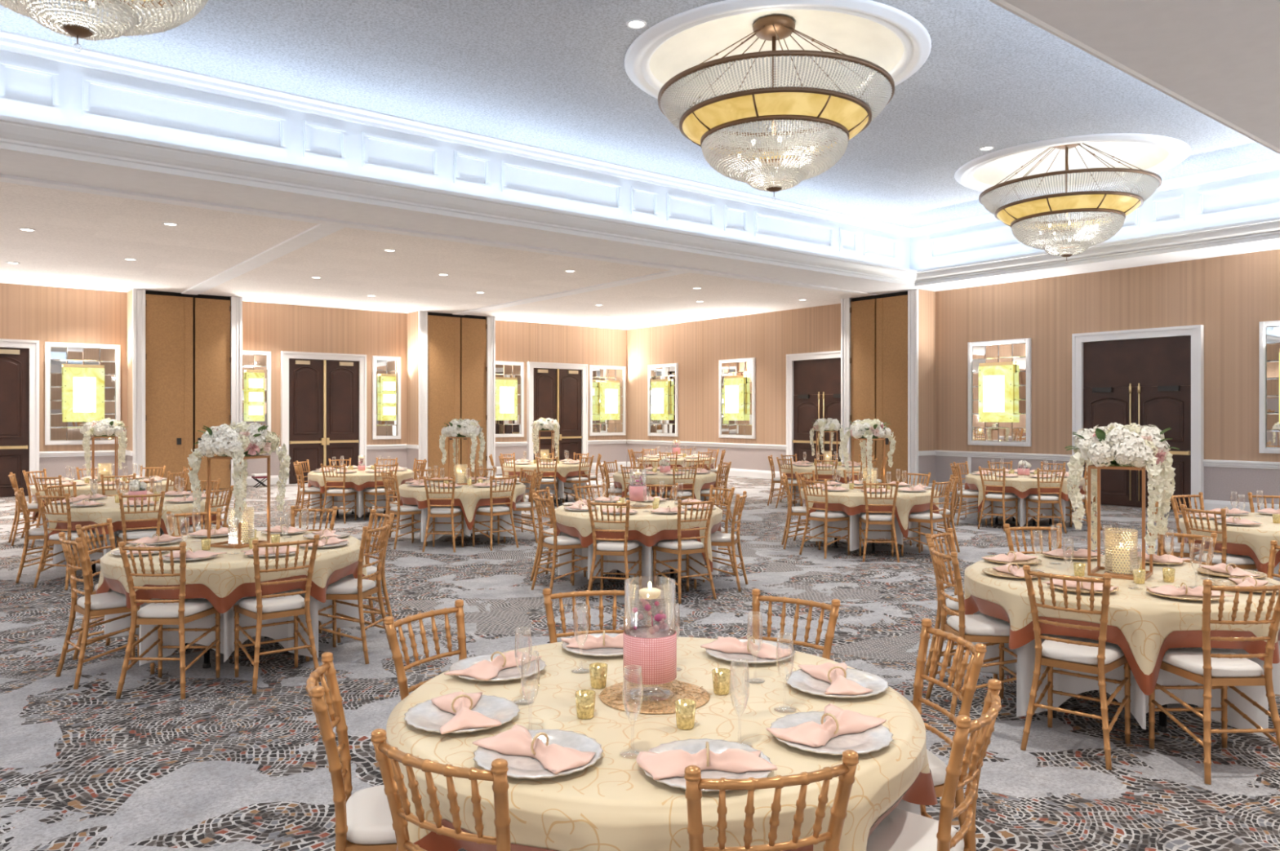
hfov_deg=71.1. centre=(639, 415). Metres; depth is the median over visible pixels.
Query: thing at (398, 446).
trim
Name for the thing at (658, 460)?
banquet chair
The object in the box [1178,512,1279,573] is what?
tablecloth
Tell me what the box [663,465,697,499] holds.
banquet chair
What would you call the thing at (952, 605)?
seat cushion
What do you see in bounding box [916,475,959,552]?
banquet chair
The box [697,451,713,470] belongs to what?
banquet chair
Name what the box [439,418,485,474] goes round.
flower arrangement
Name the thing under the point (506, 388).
wall sconce
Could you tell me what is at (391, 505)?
seat cushion
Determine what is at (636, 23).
recessed light
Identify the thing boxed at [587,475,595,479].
seat cushion
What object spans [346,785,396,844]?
seat cushion
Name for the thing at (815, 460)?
banquet chair
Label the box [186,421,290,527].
flower arrangement
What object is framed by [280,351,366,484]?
door
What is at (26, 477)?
banquet chair
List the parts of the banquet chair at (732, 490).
post, rail, rail, post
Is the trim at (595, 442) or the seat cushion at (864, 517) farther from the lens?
the trim at (595, 442)
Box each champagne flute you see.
[512,627,534,705]
[520,652,540,724]
[571,604,589,673]
[619,666,643,758]
[664,604,682,671]
[729,659,752,746]
[744,613,764,683]
[773,633,796,712]
[1200,537,1213,580]
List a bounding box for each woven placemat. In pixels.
[598,680,711,714]
[622,504,653,509]
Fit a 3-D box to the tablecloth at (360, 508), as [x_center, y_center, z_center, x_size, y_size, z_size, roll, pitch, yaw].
[-4.576,1.252,14.721,1.679,0.683,1.679,0,0,7]
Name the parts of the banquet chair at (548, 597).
post, rail, rail, post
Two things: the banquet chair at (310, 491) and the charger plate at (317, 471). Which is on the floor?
the banquet chair at (310, 491)
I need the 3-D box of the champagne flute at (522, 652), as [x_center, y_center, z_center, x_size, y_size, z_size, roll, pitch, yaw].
[-0.310,0.787,2.536,0.070,0.232,0.070,0,0,-38]
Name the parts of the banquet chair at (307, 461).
backrest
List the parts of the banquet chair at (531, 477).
post, rail, post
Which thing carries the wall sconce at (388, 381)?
attached to the wall mirror at (381, 430)
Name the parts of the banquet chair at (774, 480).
backrest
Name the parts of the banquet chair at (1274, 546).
rail, rail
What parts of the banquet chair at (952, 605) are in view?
post, rail, post, seat frame, leg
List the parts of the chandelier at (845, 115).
amber panel, suspension rod, suspension rod, amber panel, suspension rod, suspension rod, suspension rod, amber panel, stem, lamp shade, suspension rod, amber panel, suspension rod, suspension rod, amber panel, suspension rod, suspension rod, suspension rod, amber panel, amber panel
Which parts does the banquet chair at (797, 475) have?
post, rail, post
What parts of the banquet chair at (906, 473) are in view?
post, rail, post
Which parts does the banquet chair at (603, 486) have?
post, rail, post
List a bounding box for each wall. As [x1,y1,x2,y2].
[0,283,626,497]
[626,248,1279,511]
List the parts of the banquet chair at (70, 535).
post, rail, rail, rail, rail, post, seat frame, leg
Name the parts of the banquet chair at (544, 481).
seat frame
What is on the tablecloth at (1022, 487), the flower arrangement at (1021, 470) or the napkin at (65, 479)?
the flower arrangement at (1021, 470)
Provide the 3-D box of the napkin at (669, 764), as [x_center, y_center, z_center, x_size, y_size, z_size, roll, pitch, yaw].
[0.161,0.864,2.276,0.340,0.062,0.184,0,0,-10]
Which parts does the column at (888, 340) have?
flush pull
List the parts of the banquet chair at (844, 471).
post, rail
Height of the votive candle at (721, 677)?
0.072 m
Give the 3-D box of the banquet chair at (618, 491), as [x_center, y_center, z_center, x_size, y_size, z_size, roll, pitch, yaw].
[-0.407,1.195,14.034,0.479,0.916,0.410,0,0,-12]
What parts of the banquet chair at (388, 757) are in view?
post, rail, rail, rail, post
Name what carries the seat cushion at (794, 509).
on the banquet chair at (792, 511)
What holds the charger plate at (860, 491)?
on the tablecloth at (851, 502)
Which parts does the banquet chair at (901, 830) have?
post, rail, rail, seat frame, rail, post, rail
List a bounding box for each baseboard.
[245,475,280,485]
[495,466,502,474]
[587,462,626,470]
[626,462,782,479]
[935,484,964,493]
[1203,499,1279,512]
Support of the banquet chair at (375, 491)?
on the floor
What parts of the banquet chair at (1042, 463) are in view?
post, rail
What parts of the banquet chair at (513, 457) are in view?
backrest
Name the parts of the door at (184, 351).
flush pull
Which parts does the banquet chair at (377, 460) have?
backrest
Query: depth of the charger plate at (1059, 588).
4.57 m
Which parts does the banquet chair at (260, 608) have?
leg, post, seat frame, rail, rail, rail, rail, leg, post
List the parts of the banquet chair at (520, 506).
seat frame, post, post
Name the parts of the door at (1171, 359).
latch rod, header panel, latch rod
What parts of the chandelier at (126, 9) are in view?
lamp shade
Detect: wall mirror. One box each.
[44,342,120,445]
[242,350,271,431]
[372,355,400,439]
[495,360,524,437]
[589,364,625,435]
[648,363,678,436]
[718,357,755,439]
[968,337,1031,446]
[1258,320,1279,453]
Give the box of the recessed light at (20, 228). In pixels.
[18,227,35,231]
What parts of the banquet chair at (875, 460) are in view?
backrest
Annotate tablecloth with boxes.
[30,478,173,524]
[38,511,48,540]
[44,495,223,539]
[53,522,214,569]
[95,531,368,613]
[104,573,359,666]
[307,468,413,501]
[310,485,395,517]
[386,637,937,850]
[396,480,526,530]
[400,500,521,542]
[457,795,920,850]
[502,461,589,482]
[510,475,586,502]
[555,500,722,572]
[557,531,718,588]
[613,470,718,501]
[617,484,716,506]
[639,455,715,470]
[780,462,866,484]
[785,478,860,502]
[800,484,939,538]
[808,510,937,551]
[964,472,1084,512]
[964,554,1279,696]
[966,486,1083,526]
[970,610,1279,738]
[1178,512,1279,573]
[1194,548,1279,582]
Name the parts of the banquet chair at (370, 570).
leg, leg, post, seat frame, rail, rail, post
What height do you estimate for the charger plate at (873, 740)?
0.020 m
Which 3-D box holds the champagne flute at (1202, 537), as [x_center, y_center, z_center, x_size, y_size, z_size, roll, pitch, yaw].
[3.134,0.787,4.944,0.070,0.232,0.070,0,0,-38]
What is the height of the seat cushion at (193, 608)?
0.051 m
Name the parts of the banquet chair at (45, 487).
post, rail, post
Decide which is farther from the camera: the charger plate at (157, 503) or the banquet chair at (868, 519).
the banquet chair at (868, 519)
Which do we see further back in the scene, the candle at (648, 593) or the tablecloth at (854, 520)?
the tablecloth at (854, 520)
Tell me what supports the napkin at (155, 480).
on the charger plate
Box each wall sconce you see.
[62,364,104,422]
[245,369,264,421]
[379,373,395,421]
[495,377,517,420]
[598,380,619,420]
[651,378,670,420]
[724,375,746,420]
[978,361,1015,422]
[1279,348,1279,423]
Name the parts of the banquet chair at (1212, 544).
rail, rail, post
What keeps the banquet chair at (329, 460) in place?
on the floor
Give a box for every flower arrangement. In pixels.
[80,417,128,475]
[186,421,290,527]
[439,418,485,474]
[530,417,559,457]
[808,417,844,460]
[840,418,896,482]
[1064,422,1179,554]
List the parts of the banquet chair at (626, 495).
backrest, seat frame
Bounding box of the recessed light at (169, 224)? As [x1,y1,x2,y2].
[161,222,178,226]
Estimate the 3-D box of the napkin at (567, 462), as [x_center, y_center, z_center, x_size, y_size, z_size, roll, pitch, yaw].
[-1.291,0.865,16.734,0.178,0.061,0.338,0,0,41]
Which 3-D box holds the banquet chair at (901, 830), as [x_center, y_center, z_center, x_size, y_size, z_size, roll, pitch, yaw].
[0.729,1.195,2.455,0.479,0.916,0.410,0,0,33]
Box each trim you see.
[0,0,1279,286]
[0,30,1279,237]
[0,49,910,269]
[0,173,878,295]
[39,449,126,457]
[181,223,345,294]
[366,444,407,449]
[452,270,687,315]
[495,441,528,446]
[587,440,626,444]
[624,0,931,108]
[626,440,786,449]
[910,169,1279,270]
[928,176,1279,260]
[935,450,1071,461]
[954,133,1191,195]
[967,457,971,473]
[1202,459,1279,469]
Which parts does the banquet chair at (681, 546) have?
leg, seat frame, post, leg, rail, rail, rail, rail, post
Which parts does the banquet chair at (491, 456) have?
backrest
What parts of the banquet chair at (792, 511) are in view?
post, post, seat frame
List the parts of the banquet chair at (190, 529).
post, rail, rail, post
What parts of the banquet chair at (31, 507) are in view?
backrest, seat frame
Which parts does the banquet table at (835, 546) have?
leg, leg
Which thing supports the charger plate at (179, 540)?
on the tablecloth at (224, 580)
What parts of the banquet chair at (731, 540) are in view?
leg, seat frame, post, post, rail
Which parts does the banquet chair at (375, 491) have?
leg, seat frame, backrest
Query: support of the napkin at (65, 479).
on the charger plate
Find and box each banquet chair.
[8,472,40,546]
[14,488,69,583]
[21,468,47,538]
[31,475,62,548]
[33,493,103,590]
[41,482,76,569]
[55,532,155,689]
[72,518,138,660]
[75,466,106,479]
[100,473,136,497]
[115,478,154,495]
[115,491,164,548]
[115,542,220,699]
[140,466,165,477]
[165,469,186,492]
[166,508,221,537]
[180,466,191,492]
[181,485,233,535]
[191,479,221,495]
[221,499,243,528]
[233,534,320,694]
[290,506,337,531]
[293,462,328,521]
[294,459,332,516]
[305,652,396,850]
[306,520,391,664]
[318,509,396,643]
[320,463,356,524]
[328,457,351,467]
[363,462,398,523]
[366,457,397,511]
[370,728,511,850]
[379,470,420,542]
[381,474,426,550]
[383,599,466,701]
[413,458,426,479]
[413,460,426,479]
[413,467,439,533]
[422,476,463,552]
[460,466,496,534]
[472,475,518,551]
[488,454,502,478]
[498,456,529,495]
[500,453,515,464]
[503,471,543,543]
[508,467,537,537]
[529,486,586,583]
[530,493,592,594]
[534,452,555,499]
[535,457,558,507]
[542,584,633,643]
[560,452,589,500]
[562,455,594,505]
[573,483,605,501]
[585,499,642,603]
[586,453,601,494]
[598,462,622,497]
[603,460,617,497]
[620,465,657,499]
[627,448,634,466]
[631,450,644,470]
[637,458,659,470]
[642,448,657,456]
[643,482,679,572]
[652,497,716,604]
[658,451,677,469]
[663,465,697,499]
[680,448,691,456]
[683,459,705,469]
[684,750,858,850]
[693,491,748,591]
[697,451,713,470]
[700,463,731,522]
[700,484,735,580]
[706,448,719,474]
[710,449,725,486]
[718,461,732,519]
[751,588,840,660]
[767,455,794,506]
[775,457,807,508]
[779,453,796,503]
[781,473,820,550]
[793,471,839,544]
[799,478,849,559]
[813,458,837,482]
[817,453,838,462]
[843,470,877,542]
[847,457,877,484]
[857,454,875,463]
[858,480,899,562]
[866,679,1001,850]
[873,457,888,484]
[885,471,930,546]
[901,479,952,556]
[912,618,986,840]
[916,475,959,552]
[924,528,1014,679]
[925,542,1017,721]
[949,463,986,525]
[952,461,991,521]
[977,466,1017,532]
[987,461,1012,472]
[1004,523,1062,554]
[1020,564,1130,770]
[1025,468,1066,533]
[1040,462,1066,520]
[1058,474,1102,529]
[1069,464,1097,523]
[1147,500,1199,557]
[1147,529,1217,565]
[1148,579,1279,785]
[1169,492,1204,560]
[1179,504,1257,569]
[1248,492,1279,512]
[1266,540,1279,695]
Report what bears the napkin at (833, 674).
on the charger plate at (799, 680)
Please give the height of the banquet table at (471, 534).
0.735 m
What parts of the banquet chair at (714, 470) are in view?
backrest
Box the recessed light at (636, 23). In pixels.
[626,18,646,28]
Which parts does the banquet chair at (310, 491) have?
backrest, seat frame, leg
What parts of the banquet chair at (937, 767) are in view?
post, rail, rail, seat frame, rail, rail, post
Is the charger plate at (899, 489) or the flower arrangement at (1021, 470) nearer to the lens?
the charger plate at (899, 489)
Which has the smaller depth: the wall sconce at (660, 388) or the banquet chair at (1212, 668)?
the banquet chair at (1212, 668)
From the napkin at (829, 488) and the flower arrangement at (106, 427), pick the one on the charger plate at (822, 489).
the napkin at (829, 488)
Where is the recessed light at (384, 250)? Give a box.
[382,248,395,252]
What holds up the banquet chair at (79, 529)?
on the floor
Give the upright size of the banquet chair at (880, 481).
0.916 m
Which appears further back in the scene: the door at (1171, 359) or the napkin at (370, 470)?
the door at (1171, 359)
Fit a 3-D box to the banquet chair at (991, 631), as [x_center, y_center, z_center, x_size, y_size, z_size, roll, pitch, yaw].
[1.892,1.195,5.035,0.479,0.916,0.410,0,0,-1]
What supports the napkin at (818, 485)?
on the charger plate
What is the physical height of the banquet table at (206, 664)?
0.735 m
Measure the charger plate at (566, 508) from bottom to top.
0.020 m
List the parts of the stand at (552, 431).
post, post, post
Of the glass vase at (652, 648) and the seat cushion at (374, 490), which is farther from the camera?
the seat cushion at (374, 490)
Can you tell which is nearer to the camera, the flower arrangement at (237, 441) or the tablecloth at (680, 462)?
the flower arrangement at (237, 441)
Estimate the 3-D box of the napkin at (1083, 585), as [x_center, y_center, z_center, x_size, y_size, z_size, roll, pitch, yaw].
[2.283,0.865,4.647,0.179,0.061,0.336,0,0,-39]
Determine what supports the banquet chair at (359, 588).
on the floor
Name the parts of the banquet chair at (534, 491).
post, rail, post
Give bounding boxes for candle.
[84,478,89,484]
[101,471,108,481]
[114,495,119,502]
[200,538,211,550]
[234,521,248,543]
[248,529,257,537]
[248,537,258,549]
[271,534,279,543]
[457,471,464,483]
[466,480,471,485]
[575,689,595,719]
[589,662,607,688]
[616,501,622,508]
[618,497,625,503]
[634,471,641,475]
[639,587,661,599]
[652,501,658,509]
[653,497,659,504]
[675,699,696,730]
[711,668,730,695]
[848,483,853,489]
[1073,562,1085,577]
[1111,546,1129,573]
[1132,556,1142,569]
[1133,568,1146,584]
[1162,568,1175,582]
[1271,514,1279,523]
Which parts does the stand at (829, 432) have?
post, frame, post, post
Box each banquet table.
[91,560,96,573]
[185,636,292,669]
[335,506,385,518]
[451,533,493,545]
[524,493,568,504]
[600,569,674,590]
[833,536,901,554]
[995,515,1052,527]
[1157,704,1195,733]
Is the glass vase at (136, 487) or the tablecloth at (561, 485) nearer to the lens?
the glass vase at (136, 487)
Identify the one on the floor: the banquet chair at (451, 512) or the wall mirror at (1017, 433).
the banquet chair at (451, 512)
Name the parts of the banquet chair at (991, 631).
post, rail, rail, rail, rail, post, seat frame, leg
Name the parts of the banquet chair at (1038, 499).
leg, post, seat frame, rail, rail, rail, leg, post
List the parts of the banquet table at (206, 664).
leg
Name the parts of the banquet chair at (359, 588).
leg, seat frame, post, rail, rail, rail, rail, post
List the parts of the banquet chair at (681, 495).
seat frame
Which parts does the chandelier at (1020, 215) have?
amber panel, suspension rod, amber panel, suspension rod, suspension rod, suspension rod, suspension rod, amber panel, stem, suspension rod, lamp shade, amber panel, suspension rod, suspension rod, amber panel, suspension rod, suspension rod, suspension rod, amber panel, amber panel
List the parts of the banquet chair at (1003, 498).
post, rail, leg, rail, rail, rail, seat frame, post, leg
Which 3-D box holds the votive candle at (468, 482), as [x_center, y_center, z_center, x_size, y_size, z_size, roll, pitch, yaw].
[-2.216,0.868,11.631,0.062,0.072,0.062,0,0,-6]
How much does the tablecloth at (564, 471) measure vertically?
0.540 m
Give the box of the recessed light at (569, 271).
[564,270,575,272]
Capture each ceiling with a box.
[0,0,1279,227]
[0,0,1279,329]
[648,9,903,99]
[973,141,1168,187]
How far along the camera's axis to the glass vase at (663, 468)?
14.18 m
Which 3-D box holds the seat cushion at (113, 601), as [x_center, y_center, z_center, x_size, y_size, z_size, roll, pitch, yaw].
[-3.365,1.173,5.719,0.368,0.051,0.364,0,0,43]
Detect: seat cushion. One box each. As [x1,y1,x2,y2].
[26,503,38,509]
[28,527,48,536]
[48,531,101,541]
[76,591,126,610]
[118,529,160,539]
[137,599,213,618]
[181,524,222,533]
[221,517,237,525]
[239,592,304,613]
[299,487,319,492]
[325,578,375,594]
[326,488,354,493]
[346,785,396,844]
[365,488,391,493]
[366,566,377,575]
[389,501,396,506]
[390,505,421,511]
[430,507,461,514]
[476,506,509,512]
[515,502,535,508]
[537,478,556,482]
[543,528,559,536]
[544,535,581,546]
[566,477,587,480]
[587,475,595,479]
[596,541,638,551]
[605,488,622,493]
[626,491,654,495]
[657,539,703,550]
[666,491,692,496]
[700,488,723,494]
[710,468,717,471]
[711,533,737,542]
[773,477,782,481]
[787,480,801,484]
[791,506,806,512]
[809,511,846,518]
[861,514,891,521]
[866,807,964,850]
[909,511,942,519]
[926,749,946,786]
[938,508,950,514]
[946,595,958,610]
[946,614,1009,636]
[956,490,978,495]
[985,493,1015,499]
[1028,495,1058,501]
[1041,635,1124,666]
[1162,648,1262,677]
[1164,542,1199,554]
[1194,552,1254,565]
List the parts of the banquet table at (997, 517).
leg, leg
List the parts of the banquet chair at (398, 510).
post, rail, post, seat frame, leg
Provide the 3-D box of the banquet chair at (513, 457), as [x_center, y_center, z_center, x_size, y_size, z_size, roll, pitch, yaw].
[-2.305,1.195,16.430,0.410,0.916,0.479,0,0,37]
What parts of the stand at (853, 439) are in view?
post, frame, frame, post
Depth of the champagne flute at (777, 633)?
2.74 m
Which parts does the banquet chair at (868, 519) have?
leg, post, seat frame, rail, rail, rail, rail, leg, post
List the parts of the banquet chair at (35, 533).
post, post, seat frame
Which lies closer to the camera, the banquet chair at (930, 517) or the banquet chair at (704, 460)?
the banquet chair at (930, 517)
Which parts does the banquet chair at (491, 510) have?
leg, post, seat frame, leg, rail, rail, rail, rail, post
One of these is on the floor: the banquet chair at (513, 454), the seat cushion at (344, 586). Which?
the banquet chair at (513, 454)
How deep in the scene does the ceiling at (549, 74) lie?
10.54 m
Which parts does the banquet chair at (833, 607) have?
post, rail, rail, post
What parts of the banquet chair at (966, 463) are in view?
post, post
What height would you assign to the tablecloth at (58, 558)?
0.685 m
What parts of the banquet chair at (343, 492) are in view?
seat frame, leg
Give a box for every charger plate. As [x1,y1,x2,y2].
[39,482,63,484]
[51,500,88,504]
[70,502,106,507]
[78,497,106,500]
[111,550,166,555]
[119,502,157,506]
[120,476,146,479]
[128,538,183,546]
[158,551,217,561]
[164,493,192,496]
[166,499,202,503]
[186,494,217,498]
[188,532,234,537]
[244,550,300,557]
[260,528,307,535]
[299,540,349,548]
[302,532,351,539]
[312,470,333,472]
[386,469,407,471]
[404,694,519,733]
[407,484,433,487]
[448,653,546,681]
[471,484,498,487]
[473,729,603,779]
[496,481,521,484]
[560,633,622,657]
[562,502,587,506]
[564,506,599,511]
[594,499,626,502]
[602,510,637,515]
[640,738,773,792]
[651,511,687,514]
[681,505,715,510]
[705,639,795,663]
[770,711,893,755]
[784,668,888,698]
[822,488,848,491]
[860,490,890,493]
[897,488,926,492]
[906,486,932,489]
[970,473,994,475]
[982,555,1041,564]
[982,567,1044,578]
[1041,551,1097,559]
[1046,582,1119,593]
[1130,559,1185,564]
[1146,586,1225,601]
[1186,514,1230,519]
[1195,567,1266,578]
[1212,520,1261,526]
[1212,579,1279,593]
[1216,513,1248,515]
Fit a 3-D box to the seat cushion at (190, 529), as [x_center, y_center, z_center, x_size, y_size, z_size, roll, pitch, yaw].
[-4.579,1.173,9.336,0.364,0.051,0.368,0,0,13]
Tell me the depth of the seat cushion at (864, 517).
10.18 m
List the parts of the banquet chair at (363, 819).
rail, post, rail, post, rail, rail, seat frame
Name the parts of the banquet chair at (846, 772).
post, rail, rail, post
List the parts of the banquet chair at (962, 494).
post, post, seat frame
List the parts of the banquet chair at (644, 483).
rail, post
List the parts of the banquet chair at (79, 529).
post, rail, rail, rail, rail, post, leg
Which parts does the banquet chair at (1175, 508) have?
post, rail, post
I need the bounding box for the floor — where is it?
[0,468,1279,850]
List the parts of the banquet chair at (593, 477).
backrest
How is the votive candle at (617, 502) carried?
on the tablecloth at (649, 528)
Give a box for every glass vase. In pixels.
[128,479,147,501]
[357,457,365,471]
[622,576,676,702]
[629,469,646,506]
[658,457,670,472]
[672,440,679,454]
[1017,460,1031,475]
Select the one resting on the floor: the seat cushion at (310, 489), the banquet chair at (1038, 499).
the banquet chair at (1038, 499)
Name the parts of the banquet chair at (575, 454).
backrest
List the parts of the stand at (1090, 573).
post, post, frame, frame, post, post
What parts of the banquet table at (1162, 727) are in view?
leg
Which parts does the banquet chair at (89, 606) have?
post, rail, rail, rail, rail, post, seat frame, leg, leg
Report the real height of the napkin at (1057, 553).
0.062 m
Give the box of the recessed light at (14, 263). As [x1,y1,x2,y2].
[5,262,20,264]
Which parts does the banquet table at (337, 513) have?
leg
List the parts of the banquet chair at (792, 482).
backrest, seat frame, leg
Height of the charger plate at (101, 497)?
0.020 m
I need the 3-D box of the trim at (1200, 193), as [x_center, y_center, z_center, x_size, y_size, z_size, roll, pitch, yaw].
[8.206,-3.460,15.875,0.045,0.460,7.050,0,0,-38]
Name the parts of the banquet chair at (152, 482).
post, rail, post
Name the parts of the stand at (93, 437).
post, post, frame, post, post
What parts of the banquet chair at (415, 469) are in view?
post, rail, post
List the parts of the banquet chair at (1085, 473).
post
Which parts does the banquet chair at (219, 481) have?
rail, post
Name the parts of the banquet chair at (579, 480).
seat frame, backrest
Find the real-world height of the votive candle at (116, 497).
0.072 m
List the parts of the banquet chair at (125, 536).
post, seat frame, rail, rail, rail, rail, post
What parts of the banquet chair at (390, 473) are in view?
post, post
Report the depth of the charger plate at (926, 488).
11.05 m
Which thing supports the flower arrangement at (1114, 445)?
on the stand at (1090, 573)
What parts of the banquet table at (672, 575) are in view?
leg, leg, leg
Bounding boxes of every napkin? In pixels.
[42,479,56,484]
[55,476,74,481]
[56,497,84,502]
[62,480,88,484]
[74,499,103,506]
[75,493,106,498]
[80,475,97,479]
[97,480,122,484]
[123,491,154,495]
[123,498,159,505]
[126,542,155,555]
[127,474,142,478]
[127,533,183,544]
[142,477,160,481]
[150,475,164,479]
[164,489,192,495]
[164,547,226,559]
[165,495,203,502]
[187,526,233,536]
[189,492,206,497]
[240,546,296,555]
[264,524,309,533]
[299,536,348,546]
[311,528,340,537]
[334,468,356,472]
[341,465,357,468]
[364,468,386,471]
[407,480,428,485]
[408,478,428,483]
[431,476,451,479]
[431,692,502,734]
[435,482,462,487]
[443,651,541,680]
[469,475,488,479]
[471,481,499,486]
[472,724,595,774]
[493,476,514,481]
[505,479,516,484]
[515,458,530,462]
[515,460,533,463]
[538,462,555,464]
[560,631,622,649]
[562,460,577,463]
[565,502,594,510]
[568,498,592,505]
[592,495,625,501]
[602,506,636,513]
[635,742,777,780]
[642,470,656,474]
[646,494,667,501]
[649,505,688,512]
[664,471,684,474]
[681,497,702,502]
[684,455,697,457]
[686,504,710,508]
[693,467,711,471]
[693,469,711,473]
[700,636,791,660]
[765,703,886,747]
[795,461,813,463]
[795,462,808,466]
[797,662,872,695]
[809,483,824,487]
[813,462,832,466]
[818,484,848,490]
[822,480,841,484]
[848,479,862,484]
[861,487,890,492]
[885,480,909,485]
[899,485,926,491]
[912,483,926,488]
[982,551,1038,563]
[992,563,1033,577]
[995,472,1017,476]
[1026,473,1053,477]
[1041,576,1118,591]
[1042,546,1103,557]
[1056,473,1069,476]
[1130,551,1192,563]
[1146,582,1233,597]
[1195,510,1221,518]
[1198,563,1259,577]
[1209,506,1248,514]
[1217,515,1262,524]
[1228,576,1268,586]
[1256,508,1279,514]
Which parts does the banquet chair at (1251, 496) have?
post, rail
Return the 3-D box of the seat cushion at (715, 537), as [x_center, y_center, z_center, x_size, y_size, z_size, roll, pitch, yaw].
[0.744,1.173,8.653,0.364,0.051,0.368,0,0,17]
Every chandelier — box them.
[0,0,208,48]
[657,14,894,196]
[978,142,1161,262]
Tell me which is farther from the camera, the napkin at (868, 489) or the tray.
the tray
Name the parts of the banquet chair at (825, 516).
post, rail, rail, rail, rail, leg, post, seat frame, leg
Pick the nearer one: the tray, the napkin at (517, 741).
the napkin at (517, 741)
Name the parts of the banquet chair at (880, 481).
backrest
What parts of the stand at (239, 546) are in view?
post, frame, post, frame, post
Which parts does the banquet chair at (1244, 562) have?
post, rail, rail, rail, rail, post, seat frame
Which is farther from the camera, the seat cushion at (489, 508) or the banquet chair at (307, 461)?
the banquet chair at (307, 461)
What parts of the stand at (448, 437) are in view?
post, post, post, post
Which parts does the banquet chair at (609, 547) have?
post, leg, rail, rail, rail, rail, seat frame, post, leg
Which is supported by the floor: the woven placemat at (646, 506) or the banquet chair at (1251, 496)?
the banquet chair at (1251, 496)
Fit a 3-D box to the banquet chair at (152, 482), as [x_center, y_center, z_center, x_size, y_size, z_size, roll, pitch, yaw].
[-5.772,1.195,10.245,0.410,0.916,0.479,0,0,-31]
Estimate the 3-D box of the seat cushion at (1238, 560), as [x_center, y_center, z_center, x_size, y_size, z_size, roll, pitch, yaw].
[4.794,1.173,7.353,0.364,0.051,0.368,0,0,-19]
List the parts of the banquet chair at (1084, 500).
leg, post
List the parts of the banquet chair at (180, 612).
post, rail, rail, rail, rail, leg, seat frame, post, leg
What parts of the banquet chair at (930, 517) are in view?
leg, leg, seat frame, post, rail, rail, rail, rail, post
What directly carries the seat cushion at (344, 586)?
on the banquet chair at (359, 588)
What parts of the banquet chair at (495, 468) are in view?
rail, post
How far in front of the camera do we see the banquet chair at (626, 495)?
13.44 m
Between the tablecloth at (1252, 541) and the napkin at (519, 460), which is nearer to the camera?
the tablecloth at (1252, 541)
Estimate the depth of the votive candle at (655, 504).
8.65 m
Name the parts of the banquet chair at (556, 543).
post, rail, rail, rail, rail, post, seat frame, leg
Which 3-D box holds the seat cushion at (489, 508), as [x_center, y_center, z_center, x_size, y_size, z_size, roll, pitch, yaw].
[-1.840,1.173,11.252,0.368,0.051,0.364,0,0,-41]
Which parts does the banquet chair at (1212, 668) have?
leg, post, seat frame, leg, rail, rail, rail, rail, post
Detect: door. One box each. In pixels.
[0,338,39,497]
[125,288,242,491]
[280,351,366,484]
[405,311,495,479]
[526,361,587,461]
[786,351,840,463]
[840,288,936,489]
[1071,324,1204,510]
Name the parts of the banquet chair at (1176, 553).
post, post, seat frame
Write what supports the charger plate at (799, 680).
on the tablecloth at (611, 804)
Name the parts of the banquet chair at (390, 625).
post, rail, rail, rail, post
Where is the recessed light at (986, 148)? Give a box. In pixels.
[979,146,994,151]
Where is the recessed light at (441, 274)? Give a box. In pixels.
[438,273,448,275]
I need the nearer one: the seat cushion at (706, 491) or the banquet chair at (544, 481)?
the seat cushion at (706, 491)
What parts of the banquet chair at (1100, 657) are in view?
post, leg, rail, rail, rail, rail, seat frame, post, leg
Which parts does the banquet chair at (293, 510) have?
post, rail, rail, post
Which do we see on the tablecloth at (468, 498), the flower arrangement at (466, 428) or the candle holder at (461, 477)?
the candle holder at (461, 477)
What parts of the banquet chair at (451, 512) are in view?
post, leg, rail, rail, rail, rail, seat frame, post, leg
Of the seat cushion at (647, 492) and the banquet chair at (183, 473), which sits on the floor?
the banquet chair at (183, 473)
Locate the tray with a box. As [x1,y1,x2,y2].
[251,473,266,476]
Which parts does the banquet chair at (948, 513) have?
post, post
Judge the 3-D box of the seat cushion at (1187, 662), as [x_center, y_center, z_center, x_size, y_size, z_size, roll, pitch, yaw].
[2.725,1.173,4.272,0.368,0.051,0.364,0,0,-2]
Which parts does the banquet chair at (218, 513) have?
post, rail, post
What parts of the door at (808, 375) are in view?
header panel, latch rod, latch rod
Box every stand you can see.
[92,436,117,483]
[207,455,270,549]
[251,473,266,488]
[448,437,476,484]
[537,430,554,462]
[816,431,837,465]
[852,438,884,488]
[1087,464,1152,581]
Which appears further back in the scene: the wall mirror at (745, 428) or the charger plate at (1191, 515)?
the wall mirror at (745, 428)
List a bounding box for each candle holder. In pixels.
[97,462,111,482]
[227,506,254,546]
[454,464,467,484]
[540,449,549,462]
[823,451,831,464]
[862,467,876,488]
[1104,527,1137,577]
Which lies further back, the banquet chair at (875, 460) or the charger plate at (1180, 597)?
the banquet chair at (875, 460)
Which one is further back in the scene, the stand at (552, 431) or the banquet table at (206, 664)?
the stand at (552, 431)
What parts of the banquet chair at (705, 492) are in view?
seat frame, backrest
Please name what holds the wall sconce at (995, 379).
attached to the wall mirror at (1017, 433)
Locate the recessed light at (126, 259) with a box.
[123,257,137,260]
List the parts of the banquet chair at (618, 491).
backrest, seat frame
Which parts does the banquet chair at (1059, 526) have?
post, rail, rail, post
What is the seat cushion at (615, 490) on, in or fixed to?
on the banquet chair at (618, 491)

